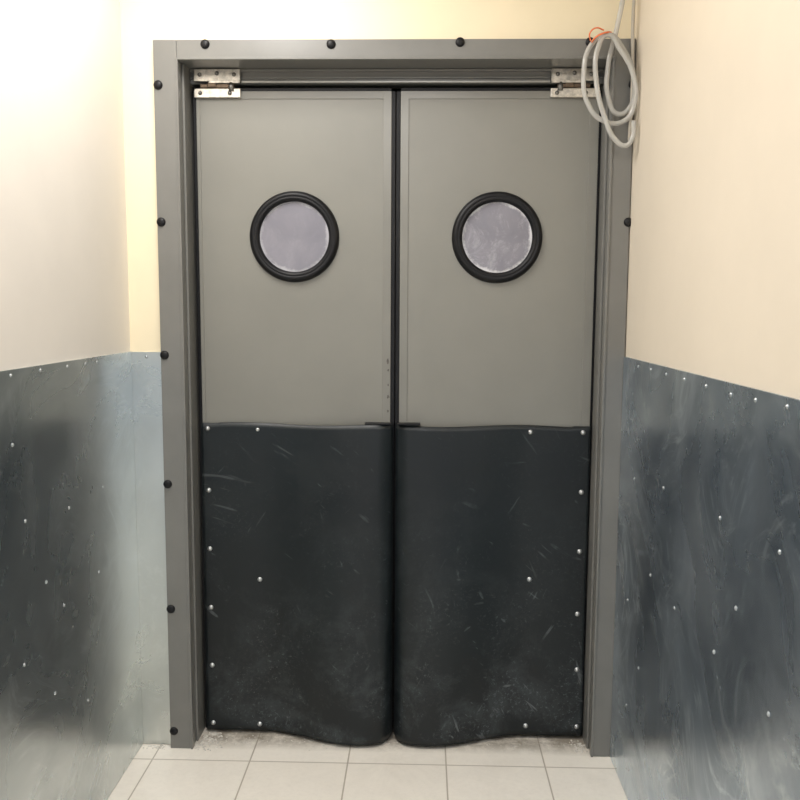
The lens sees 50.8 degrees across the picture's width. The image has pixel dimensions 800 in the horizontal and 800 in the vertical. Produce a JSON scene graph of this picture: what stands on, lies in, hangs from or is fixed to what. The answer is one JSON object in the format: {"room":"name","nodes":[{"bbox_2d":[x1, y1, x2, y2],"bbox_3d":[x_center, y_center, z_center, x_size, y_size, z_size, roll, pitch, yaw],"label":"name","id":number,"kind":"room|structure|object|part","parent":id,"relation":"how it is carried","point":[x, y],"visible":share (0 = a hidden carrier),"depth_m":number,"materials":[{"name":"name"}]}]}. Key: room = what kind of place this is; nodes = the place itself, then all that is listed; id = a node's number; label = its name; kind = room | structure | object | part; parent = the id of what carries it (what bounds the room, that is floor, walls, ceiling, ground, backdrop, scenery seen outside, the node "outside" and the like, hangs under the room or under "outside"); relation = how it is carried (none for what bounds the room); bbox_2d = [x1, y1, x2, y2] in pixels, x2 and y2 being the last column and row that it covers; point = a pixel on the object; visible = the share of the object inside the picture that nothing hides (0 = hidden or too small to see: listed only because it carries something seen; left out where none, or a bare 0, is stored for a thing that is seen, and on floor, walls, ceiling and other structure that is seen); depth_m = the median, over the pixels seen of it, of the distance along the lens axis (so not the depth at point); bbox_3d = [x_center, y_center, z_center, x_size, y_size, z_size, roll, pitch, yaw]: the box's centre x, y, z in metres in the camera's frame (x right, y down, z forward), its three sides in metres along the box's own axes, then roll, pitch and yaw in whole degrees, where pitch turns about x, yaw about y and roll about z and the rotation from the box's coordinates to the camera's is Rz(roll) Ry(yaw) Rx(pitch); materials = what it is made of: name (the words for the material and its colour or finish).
{"room":"service corridor","nodes":[
{"label":"service corridor","id":0,"kind":"room"},
{"bbox_2d":[0,0,129,370],"bbox_3d":[-0.989,-0.034,1.118,0.100,2.850,5.900,0,6,2],"label":"wall","id":1,"kind":"structure","parent":0,"point":[64,290],"depth_m":2.25,"materials":[{"name":"paint"}]},
{"bbox_2d":[0,351,142,799],"bbox_3d":[-0.954,0.766,0.616,0.008,1.366,4.528,0,6,2],"label":"metal sheet","id":2,"kind":"object","parent":1,"relation":"attached to","point":[71,725],"visible":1,"depth_m":2.30,"materials":[{"name":"silver metal"}]},
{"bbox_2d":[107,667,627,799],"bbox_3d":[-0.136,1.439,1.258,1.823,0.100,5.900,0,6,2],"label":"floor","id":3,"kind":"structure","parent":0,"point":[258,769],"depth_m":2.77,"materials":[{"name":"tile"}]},
{"bbox_2d":[143,729,587,752],"bbox_3d":[-0.103,1.200,2.952,1.568,0.007,0.149,0,6,2],"label":"debris","id":4,"kind":"object","parent":3,"relation":"on","point":[582,748],"visible":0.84,"depth_m":2.94,"materials":[{"name":"grey"}]},
{"bbox_2d":[120,0,635,351],"bbox_3d":[-0.079,-0.221,2.849,1.623,2.850,0.170,0,6,2],"label":"wall","id":5,"kind":"structure","parent":0,"point":[143,22],"depth_m":2.67,"materials":[{"name":"paint"}]},
{"bbox_2d":[132,352,170,743],"bbox_3d":[-0.840,0.519,2.861,0.103,1.364,0.008,0,6,2],"label":"metal sheet","id":6,"kind":"object","parent":5,"relation":"attached to","point":[146,366],"visible":0.98,"depth_m":2.86,"materials":[{"name":"silver metal"}]},
{"bbox_2d":[193,69,395,744],"bbox_3d":[-0.356,0.053,2.862,0.673,2.277,0.146,0,6,2],"label":"door","id":7,"kind":"structure","parent":5,"relation":"in","point":[295,188],"depth_m":2.88,"materials":[{"name":"grey metal"}]},
{"bbox_3d":[-0.356,0.083,2.894,0.646,2.210,0.004,0,6,2],"label":"edge trim","id":8,"kind":"part","parent":7,"relation":"part of","materials":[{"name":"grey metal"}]},
{"bbox_2d":[153,37,635,756],"bbox_3d":[-0.023,0.028,2.855,1.522,2.354,0.209,0,6,2],"label":"door frame","id":9,"kind":"structure","parent":5,"relation":"attached to","point":[459,62],"depth_m":2.75,"materials":[{"name":"paint"}]},
{"bbox_3d":[-0.015,-1.062,2.790,1.354,0.045,0.078,0,6,2],"label":"header rail","id":10,"kind":"part","parent":9,"relation":"part of","materials":[{"name":"metal"}]},
{"bbox_2d":[393,68,601,745],"bbox_3d":[0.317,0.058,2.845,0.671,2.277,0.143,0,6,2],"label":"door","id":11,"kind":"structure","parent":5,"relation":"in","point":[497,189],"depth_m":2.86,"materials":[{"name":"grey metal"}]},
{"bbox_3d":[0.321,0.089,2.876,0.648,2.210,0.004,0,6,2],"label":"edge trim","id":12,"kind":"part","parent":11,"relation":"part of","materials":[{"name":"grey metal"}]},
{"bbox_2d":[392,89,400,503],"bbox_3d":[-0.048,-0.345,3.977,1.623,2.850,0.100,0,6,2],"label":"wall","id":13,"kind":"structure","parent":0,"point":[396,90],"depth_m":3.91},
{"bbox_2d":[625,0,799,398],"bbox_3d":[0.733,-0.019,1.072,0.100,2.850,5.900,0,6,2],"label":"wall","id":14,"kind":"structure","parent":0,"point":[713,283],"depth_m":1.88,"materials":[{"name":"paint"}]},
{"bbox_2d":[610,357,799,799],"bbox_3d":[0.657,0.784,0.558,0.009,1.362,4.498,0,6,2],"label":"metal sheet","id":15,"kind":"object","parent":14,"relation":"attached to","point":[706,681],"visible":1,"depth_m":1.92,"materials":[{"name":"silver metal"}]},
{"bbox_3d":[-0.119,-1.493,0.933,1.823,0.100,5.900,0,6,2],"label":"ceiling","id":16,"kind":"structure","parent":0,"visible":0},
{"bbox_2d":[581,0,638,147],"bbox_3d":[0.642,-1.191,2.542,0.177,0.846,0.072,0,6,2],"label":"hose","id":17,"kind":"object","parent":16,"relation":"hanging from","point":[616,42],"visible":1,"depth_m":2.56,"materials":[{"name":"grey plastic"}]},
{"bbox_2d":[628,0,635,139],"bbox_3d":[0.719,-1.213,2.587,0.018,0.810,0.012,-3,7,-30],"label":"cable","id":18,"kind":"object","parent":16,"relation":"hanging from","point":[633,1],"visible":0.59,"depth_m":2.59,"materials":[{"name":"grey plastic"}]}
]}

